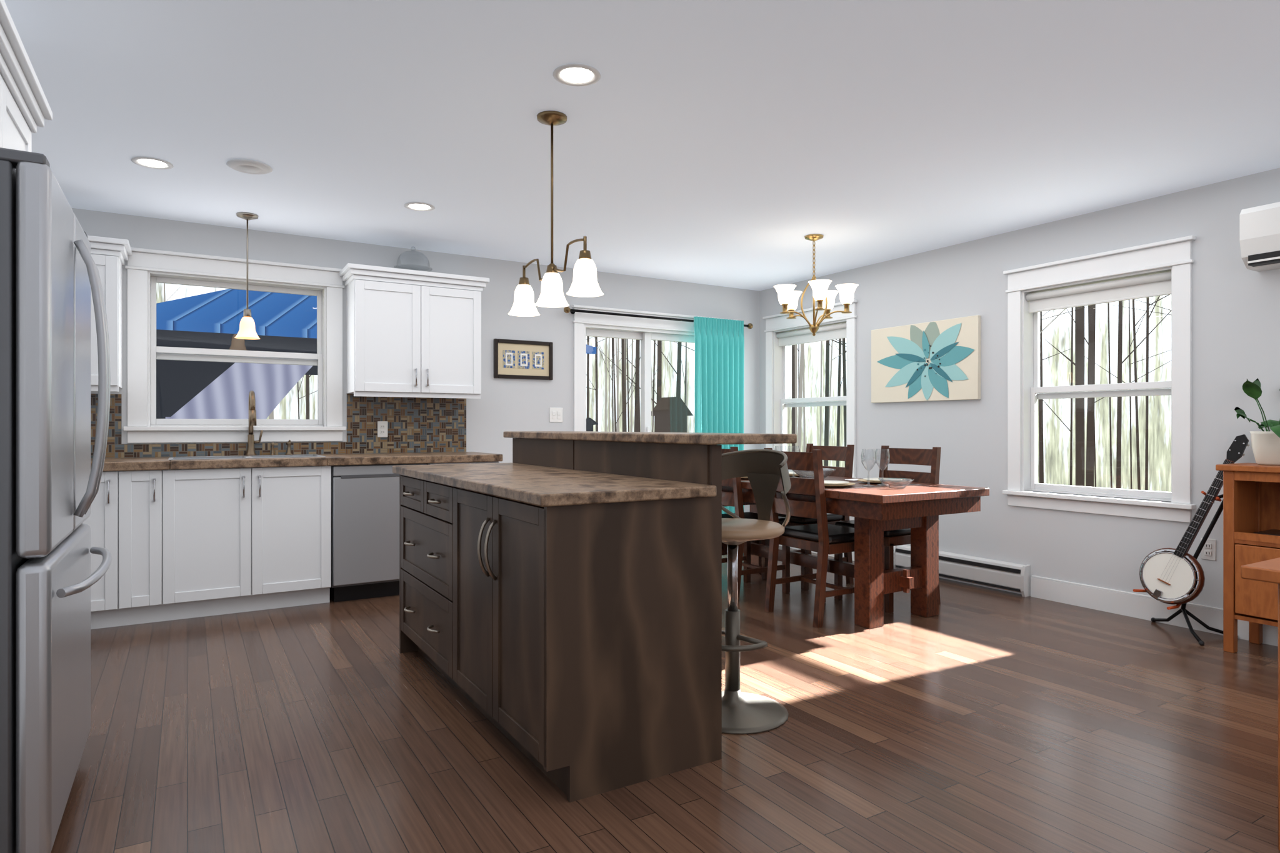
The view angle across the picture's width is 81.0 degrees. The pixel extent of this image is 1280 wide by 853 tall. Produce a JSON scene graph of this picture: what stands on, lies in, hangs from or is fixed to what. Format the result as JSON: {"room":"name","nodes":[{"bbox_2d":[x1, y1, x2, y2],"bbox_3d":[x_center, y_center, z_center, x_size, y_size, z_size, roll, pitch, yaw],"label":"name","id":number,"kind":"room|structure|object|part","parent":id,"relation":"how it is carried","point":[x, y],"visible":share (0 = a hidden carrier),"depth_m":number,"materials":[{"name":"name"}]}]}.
{"room":"kitchen and dining room","nodes":[
{"label":"kitchen and dining room","id":0,"kind":"room"},
{"bbox_2d":[71,208,759,512],"bbox_3d":[-1.406,-0.150,5.844,6.230,2.540,0.160,0,0,-31],"label":"wall","id":1,"kind":"structure","parent":0,"point":[497,409],"depth_m":5.93,"materials":[{"name":"grey paint"}]},
{"bbox_2d":[87,235,131,391],"bbox_3d":[-3.436,-0.647,4.310,0.841,0.885,0.361,0,0,-31],"label":"upper cabinet","id":2,"kind":"object","parent":1,"relation":"attached to","point":[109,255],"visible":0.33,"depth_m":4.36,"materials":[{"name":"white wood"}]},
{"bbox_2d":[123,247,346,443],"bbox_3d":[-2.682,-0.504,5.045,1.300,1.215,0.210,0,0,-31],"label":"kitchen window","id":3,"kind":"structure","parent":1,"relation":"in","point":[145,352],"depth_m":4.97,"materials":[{"name":"white paint"}]},
{"bbox_2d":[90,393,466,458],"bbox_3d":[-2.612,-0.019,5.011,2.976,0.426,0.018,0,0,-31],"label":"backsplash","id":4,"kind":"structure","parent":1,"relation":"attached to","point":[388,425],"depth_m":5.41,"materials":[{"name":"brown tile"}]},
{"bbox_2d":[339,263,489,398],"bbox_3d":[-1.617,-0.647,5.405,0.985,0.885,0.364,0,0,-31],"label":"upper cabinet","id":5,"kind":"object","parent":1,"relation":"attached to","point":[413,334],"visible":1,"depth_m":5.25,"materials":[{"name":"white wood"}]},
{"bbox_2d":[393,246,432,271],"bbox_3d":[-1.643,-1.197,5.433,0.270,0.212,0.270,0,0,-31],"label":"cake dome","id":6,"kind":"object","parent":5,"relation":"on","point":[428,269],"visible":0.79,"depth_m":5.40,"materials":[{"name":"clear glass"}]},
{"bbox_2d":[493,338,553,379],"bbox_3d":[-0.932,-0.535,6.017,0.500,0.310,0.029,0,0,-31],"label":"frame","id":7,"kind":"object","parent":1,"relation":"attached to","point":[519,359],"visible":1,"depth_m":6.01,"materials":[{"name":"black wood"}]},
{"bbox_2d":[549,407,562,422],"bbox_3d":[-0.689,-0.095,6.175,0.118,0.120,0.012,0,0,-31],"label":"switch plate","id":8,"kind":"object","parent":1,"relation":"attached to","point":[555,414],"visible":1,"depth_m":6.17,"materials":[{"name":"white plastic"}]},
{"bbox_2d":[571,304,736,432],"bbox_3d":[0.142,0.054,6.753,1.740,2.132,0.202,0,0,-31],"label":"window","id":9,"kind":"structure","parent":1,"relation":"in","point":[645,335],"depth_m":6.58,"materials":[{"name":"white paint"}]},
{"bbox_2d":[563,306,753,328],"bbox_3d":[0.216,-0.955,6.649,1.976,0.056,0.089,0,0,-31],"label":"curtain rod","id":10,"kind":"object","parent":1,"relation":"attached to","point":[567,309],"visible":0.85,"depth_m":6.43,"materials":[{"name":"black metal"}]},
{"bbox_2d":[693,316,744,513],"bbox_3d":[0.735,0.050,6.873,0.560,2.080,0.084,0,0,-31],"label":"curtain","id":11,"kind":"object","parent":10,"relation":"hanging from","point":[719,366],"visible":0.58,"depth_m":6.87,"materials":[{"name":"teal fabric"}]},
{"bbox_2d":[4,0,1279,291],"bbox_3d":[0.818,-1.370,2.158,6.230,0.100,8.770,0,0,-31],"label":"ceiling","id":12,"kind":"structure","parent":0,"point":[744,144],"depth_m":3.21,"materials":[{"name":"white paint"}]},
{"bbox_2d":[130,156,173,169],"bbox_3d":[-2.438,-1.315,3.750,0.180,0.008,0.180,0,0,-31],"label":"recessed light","id":13,"kind":"object","parent":12,"relation":"in","point":[152,162],"visible":1,"depth_m":3.75,"materials":[{"name":"white glass"}]},
{"bbox_2d":[234,212,259,339],"bbox_3d":[-2.449,-0.935,4.678,0.142,0.768,0.144,0,0,-31],"label":"light","id":14,"kind":"object","parent":12,"relation":"hanging from","point":[247,330],"visible":1,"depth_m":4.66,"materials":[{"name":"white glass"}]},
{"bbox_2d":[226,158,272,174],"bbox_3d":[-1.975,-1.308,3.796,0.210,0.022,0.210,0,0,-31],"label":"ceiling vent","id":15,"kind":"object","parent":12,"relation":"in","point":[249,166],"visible":1,"depth_m":3.76,"materials":[{"name":"white paint"}]},
{"bbox_2d":[403,201,434,211],"bbox_3d":[-1.321,-1.315,4.494,0.180,0.008,0.180,0,0,-31],"label":"recessed light","id":16,"kind":"object","parent":12,"relation":"in","point":[418,206],"visible":1,"depth_m":4.49,"materials":[{"name":"white paint"}]},
{"bbox_2d":[508,110,603,316],"bbox_3d":[-0.375,-0.918,3.196,0.146,0.801,0.768,0,0,-31],"label":"pendant light","id":17,"kind":"object","parent":12,"relation":"hanging from","point":[584,284],"visible":1,"depth_m":3.16,"materials":[{"name":"white glass"}]},
{"bbox_2d":[553,63,600,86],"bbox_3d":[-0.237,-1.315,2.812,0.180,0.008,0.180,0,0,-31],"label":"recessed light","id":18,"kind":"object","parent":12,"relation":"in","point":[575,74],"visible":1,"depth_m":2.81,"materials":[{"name":"white paint"}]},
{"bbox_2d":[773,233,858,336],"bbox_3d":[1.195,-0.972,5.216,0.572,0.694,0.558,0,0,-31],"label":"dining chandelier","id":19,"kind":"object","parent":12,"relation":"hanging from","point":[824,297],"visible":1,"depth_m":5.12,"materials":[{"name":"white glass"}]},
{"bbox_2d":[50,545,1279,852],"bbox_3d":[0.818,1.160,2.158,6.230,0.080,8.770,0,0,-31],"label":"floor","id":20,"kind":"structure","parent":0,"point":[970,718],"depth_m":2.62,"materials":[{"name":"brown wood"}]},
{"bbox_2d":[0,147,111,852],"bbox_3d":[-1.989,0.229,2.018,0.919,1.783,0.910,0,0,-31],"label":"refrigerator","id":21,"kind":"object","parent":20,"relation":"on","point":[50,480],"visible":1,"depth_m":1.82,"materials":[{"name":"grey metal"}]},
{"bbox_2d":[81,470,134,629],"bbox_3d":[-3.232,0.682,4.287,0.570,0.876,0.611,0,0,-31],"label":"base cabinet","id":22,"kind":"object","parent":20,"relation":"on","point":[110,521],"depth_m":4.14,"materials":[{"name":"white wood"}]},
{"bbox_2d":[134,469,179,624],"bbox_3d":[-2.952,0.682,4.456,0.326,0.876,0.611,0,0,-31],"label":"base cabinet","id":23,"kind":"object","parent":20,"relation":"on","point":[157,492],"depth_m":4.24,"materials":[{"name":"white wood"}]},
{"bbox_2d":[90,442,502,471],"bbox_3d":[-2.425,0.175,4.756,3.033,0.139,0.641,0,0,-31],"label":"countertop","id":24,"kind":"structure","parent":23,"relation":"on","point":[134,464],"depth_m":4.62,"materials":[{"name":"stone"}]},
{"bbox_2d":[168,454,325,459],"bbox_3d":[-2.474,0.295,4.739,0.854,0.208,0.414,0,0,-31],"label":"sink","id":25,"kind":"object","parent":24,"relation":"in","point":[234,457],"visible":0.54,"depth_m":4.78,"materials":[{"name":"silver metal"}]},
{"bbox_2d":[245,390,263,455],"bbox_3d":[-2.519,-0.021,4.910,0.105,0.429,0.225,0,0,-31],"label":"kitchen faucet","id":26,"kind":"object","parent":24,"relation":"on","point":[251,441],"visible":0.96,"depth_m":4.95,"materials":[{"name":"brown metal"}]},
{"bbox_3d":[-2.468,0.150,5.040,0.028,0.088,0.028,0,0,-31],"label":"sink sprayer knob","id":27,"kind":"part","parent":24,"relation":"part of","materials":[{"name":"metal"}]},
{"bbox_2d":[285,440,292,454],"bbox_3d":[-2.373,0.142,5.075,0.044,0.104,0.082,0,0,-31],"label":"soap dispenser","id":28,"kind":"object","parent":24,"relation":"on","point":[289,452],"visible":0.92,"depth_m":5.08,"materials":[{"name":"brown metal"}]},
{"bbox_2d":[176,498,331,619],"bbox_3d":[-2.481,0.821,4.740,0.900,0.600,0.611,0,0,-31],"label":"base cabinet","id":29,"kind":"object","parent":20,"relation":"on","point":[182,544],"depth_m":4.49,"materials":[{"name":"white wood"}]},
{"bbox_2d":[329,463,427,602],"bbox_3d":[-1.818,0.683,5.104,0.596,0.873,0.564,0,0,-31],"label":"dishwasher","id":30,"kind":"object","parent":20,"relation":"on","point":[365,531],"visible":0.71,"depth_m":4.82,"materials":[{"name":"grey metal"}]},
{"bbox_2d":[426,461,499,464],"bbox_3d":[-1.359,0.682,5.417,0.500,0.876,0.611,0,0,-31],"label":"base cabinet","id":31,"kind":"object","parent":20,"relation":"on","point":[473,462],"depth_m":5.14,"materials":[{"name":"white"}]},
{"bbox_2d":[392,436,721,802],"bbox_3d":[-0.365,0.591,3.178,0.942,1.058,1.780,0,0,-31],"label":"kitchen island","id":32,"kind":"object","parent":20,"relation":"on","point":[561,610],"depth_m":2.44,"materials":[{"name":"brown wood"}]},
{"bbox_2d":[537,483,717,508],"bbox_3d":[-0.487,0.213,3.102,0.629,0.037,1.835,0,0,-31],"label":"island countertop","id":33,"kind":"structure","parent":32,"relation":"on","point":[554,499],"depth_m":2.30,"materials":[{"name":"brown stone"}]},
{"bbox_2d":[503,431,796,446],"bbox_3d":[-0.090,0.043,3.344,0.390,0.034,1.860,0,0,-31],"label":"island countertop","id":34,"kind":"structure","parent":32,"relation":"on","point":[708,439],"depth_m":2.63,"materials":[{"name":"brown stone"}]},
{"bbox_2d":[721,446,790,601],"bbox_3d":[0.686,0.625,5.109,0.506,0.990,0.450,0,0,-31],"label":"dining chair","id":35,"kind":"object","parent":20,"relation":"on","point":[734,499],"visible":0.31,"depth_m":4.93,"materials":[{"name":"brown wood"}]},
{"bbox_2d":[721,449,791,734],"bbox_3d":[0.365,0.606,2.947,0.440,1.026,0.440,0,0,-31],"label":"bar stool","id":36,"kind":"object","parent":20,"relation":"on","point":[764,471],"visible":0.71,"depth_m":2.92,"materials":[{"name":"brown"}]},
{"bbox_2d":[761,443,854,590],"bbox_3d":[1.214,0.625,5.427,0.506,0.990,0.450,0,0,-31],"label":"dining chair","id":37,"kind":"object","parent":20,"relation":"on","point":[839,453],"visible":0.27,"depth_m":5.35,"materials":[{"name":"brown wood"}]},
{"bbox_2d":[763,448,854,628],"bbox_3d":[1.069,0.625,4.475,0.506,0.990,0.450,0,0,-31],"label":"dining chair","id":38,"kind":"object","parent":20,"relation":"on","point":[822,538],"visible":0.71,"depth_m":4.29,"materials":[{"name":"brown wood"}]},
{"bbox_2d":[721,475,989,628],"bbox_3d":[1.094,0.738,4.981,0.900,0.765,2.080,0,0,-31],"label":"dining table","id":39,"kind":"object","parent":20,"relation":"on","point":[876,512],"visible":0.6,"depth_m":4.24,"materials":[{"name":"brown wood"}]},
{"bbox_2d":[740,445,920,489],"bbox_3d":[1.161,0.244,4.870,0.764,0.220,1.440,0,0,-31],"label":"tableware","id":40,"kind":"object","parent":39,"relation":"on","point":[807,474],"visible":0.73,"depth_m":4.50,"materials":[{"name":"beige ceramic"}]},
{"bbox_2d":[834,445,941,613],"bbox_3d":[1.586,0.625,4.811,0.506,0.990,0.450,0,0,-31],"label":"dining chair","id":41,"kind":"object","parent":20,"relation":"on","point":[922,457],"visible":0.46,"depth_m":4.81,"materials":[{"name":"brown wood"}]},
{"bbox_2d":[1133,434,1249,645],"bbox_3d":[2.931,0.581,4.027,0.326,1.081,0.479,0,0,-31],"label":"banjo","id":42,"kind":"object","parent":20,"relation":"on","point":[1172,576],"visible":0.94,"depth_m":4.01,"materials":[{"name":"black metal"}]},
{"bbox_2d":[1215,463,1279,653],"bbox_3d":[3.272,0.655,3.434,0.365,0.930,0.950,0,0,-31],"label":"cabinet","id":43,"kind":"object","parent":20,"relation":"on","point":[1251,513],"visible":0.83,"depth_m":3.71,"materials":[{"name":"brown wood"}]},
{"bbox_2d":[1234,378,1279,465],"bbox_3d":[3.150,-0.029,3.565,0.440,0.437,0.440,0,0,-31],"label":"potted plant","id":44,"kind":"object","parent":43,"relation":"on","point":[1265,446],"visible":1,"depth_m":3.65,"materials":[{"name":"green plant"}]},
{"bbox_2d":[1240,557,1279,851],"bbox_3d":[2.315,0.745,1.826,1.050,0.750,1.035,0,0,-31],"label":"table","id":45,"kind":"object","parent":20,"relation":"on","point":[1268,571],"visible":1,"depth_m":1.97,"materials":[{"name":"brown wood"}]},
{"bbox_2d":[760,167,1279,608],"bbox_3d":[3.417,-0.150,3.726,0.160,2.540,8.450,0,0,-31],"label":"wall","id":46,"kind":"structure","parent":0,"point":[1235,324],"depth_m":4.78,"materials":[{"name":"grey paint"}]},
{"bbox_2d":[762,299,857,478],"bbox_3d":[1.559,-0.260,6.757,0.210,1.585,1.160,0,0,-31],"label":"window","id":47,"kind":"structure","parent":46,"relation":"in","point":[841,327],"depth_m":6.85,"materials":[{"name":"white paint"}]},
{"bbox_2d":[871,315,980,403],"bbox_3d":[2.128,-0.485,5.663,0.041,0.590,0.960,0,0,-31],"label":"framed picture","id":48,"kind":"object","parent":46,"relation":"attached to","point":[937,360],"visible":1,"depth_m":5.60,"materials":[{"name":"paper"}]},
{"bbox_2d":[893,545,1030,596],"bbox_3d":[2.271,1.018,5.394,0.075,0.205,1.070,0,0,-31],"label":"baseboard heater","id":49,"kind":"object","parent":46,"relation":"attached to","point":[1005,575],"visible":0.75,"depth_m":5.20,"materials":[{"name":"white metal"}]},
{"bbox_2d":[778,544,1278,646],"bbox_3d":[3.346,1.050,3.673,0.016,0.140,8.433,0,0,-31],"label":"baseboard","id":50,"kind":"structure","parent":46,"relation":"attached to","point":[1137,605],"depth_m":4.42,"materials":[{"name":"white paint"}]},
{"bbox_2d":[1002,235,1196,522],"bbox_3d":[2.829,-0.260,4.650,0.210,1.585,1.120,0,0,-31],"label":"window","id":51,"kind":"structure","parent":46,"relation":"in","point":[1025,391],"depth_m":4.61,"materials":[{"name":"white paint"}]},
{"bbox_2d":[1200,538,1216,561],"bbox_3d":[3.098,0.670,4.088,0.010,0.116,0.072,0,0,-31],"label":"electrical outlet plate","id":52,"kind":"object","parent":46,"relation":"attached to","point":[1208,552],"visible":0.9,"depth_m":4.08,"materials":[{"name":"white plastic"}]},
{"bbox_2d":[1239,201,1279,271],"bbox_3d":[3.334,-0.953,3.495,0.215,0.295,0.820,0,0,-31],"label":"mini-split unit","id":53,"kind":"object","parent":46,"relation":"attached to","point":[1259,233],"visible":1,"depth_m":3.73,"materials":[{"name":"white plastic"}]},
{"label":"outside","id":54,"kind":"structure","parent":0,"visible":0},
{"bbox_2d":[156,282,803,451],"bbox_3d":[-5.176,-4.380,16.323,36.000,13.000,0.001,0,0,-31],"label":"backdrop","id":55,"kind":"structure","parent":54,"point":[669,350],"depth_m":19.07,"materials":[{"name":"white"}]},
{"bbox_2d":[804,294,1171,492],"bbox_3d":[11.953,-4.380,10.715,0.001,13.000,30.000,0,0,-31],"label":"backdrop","id":56,"kind":"structure","parent":54,"point":[1101,343],"depth_m":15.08,"materials":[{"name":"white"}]},
{"label":"ground","id":57,"kind":"structure","parent":54,"visible":0},
{"bbox_2d":[155,288,596,424],"bbox_3d":[-3.114,-0.280,8.113,4.850,3.400,4.890,0,0,-31],"label":"gazebo","id":58,"kind":"object","parent":57,"relation":"on","point":[225,303],"depth_m":6.48,"materials":[{"name":"blue metal"}]},
{"bbox_2d":[163,283,1171,490],"bbox_3d":[1.456,-3.622,8.038,21.657,9.990,22.403,0,0,-31],"label":"trees","id":59,"kind":"object","parent":57,"relation":"on","point":[664,408],"depth_m":12.34,"materials":[{"name":"black plant"}]},
{"bbox_3d":[-1.781,-0.150,0.590,0.160,2.540,8.450,0,0,-31],"label":"wall","id":60,"kind":"structure","parent":0,"visible":0},
{"bbox_2d":[0,0,52,151],"bbox_3d":[-2.081,0.015,1.962,0.736,2.210,1.050,0,0,-31],"label":"upper cabinet","id":61,"kind":"object","parent":60,"relation":"attached to","point":[25,110],"visible":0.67,"depth_m":2.24,"materials":[{"name":"white wood"}]}
]}

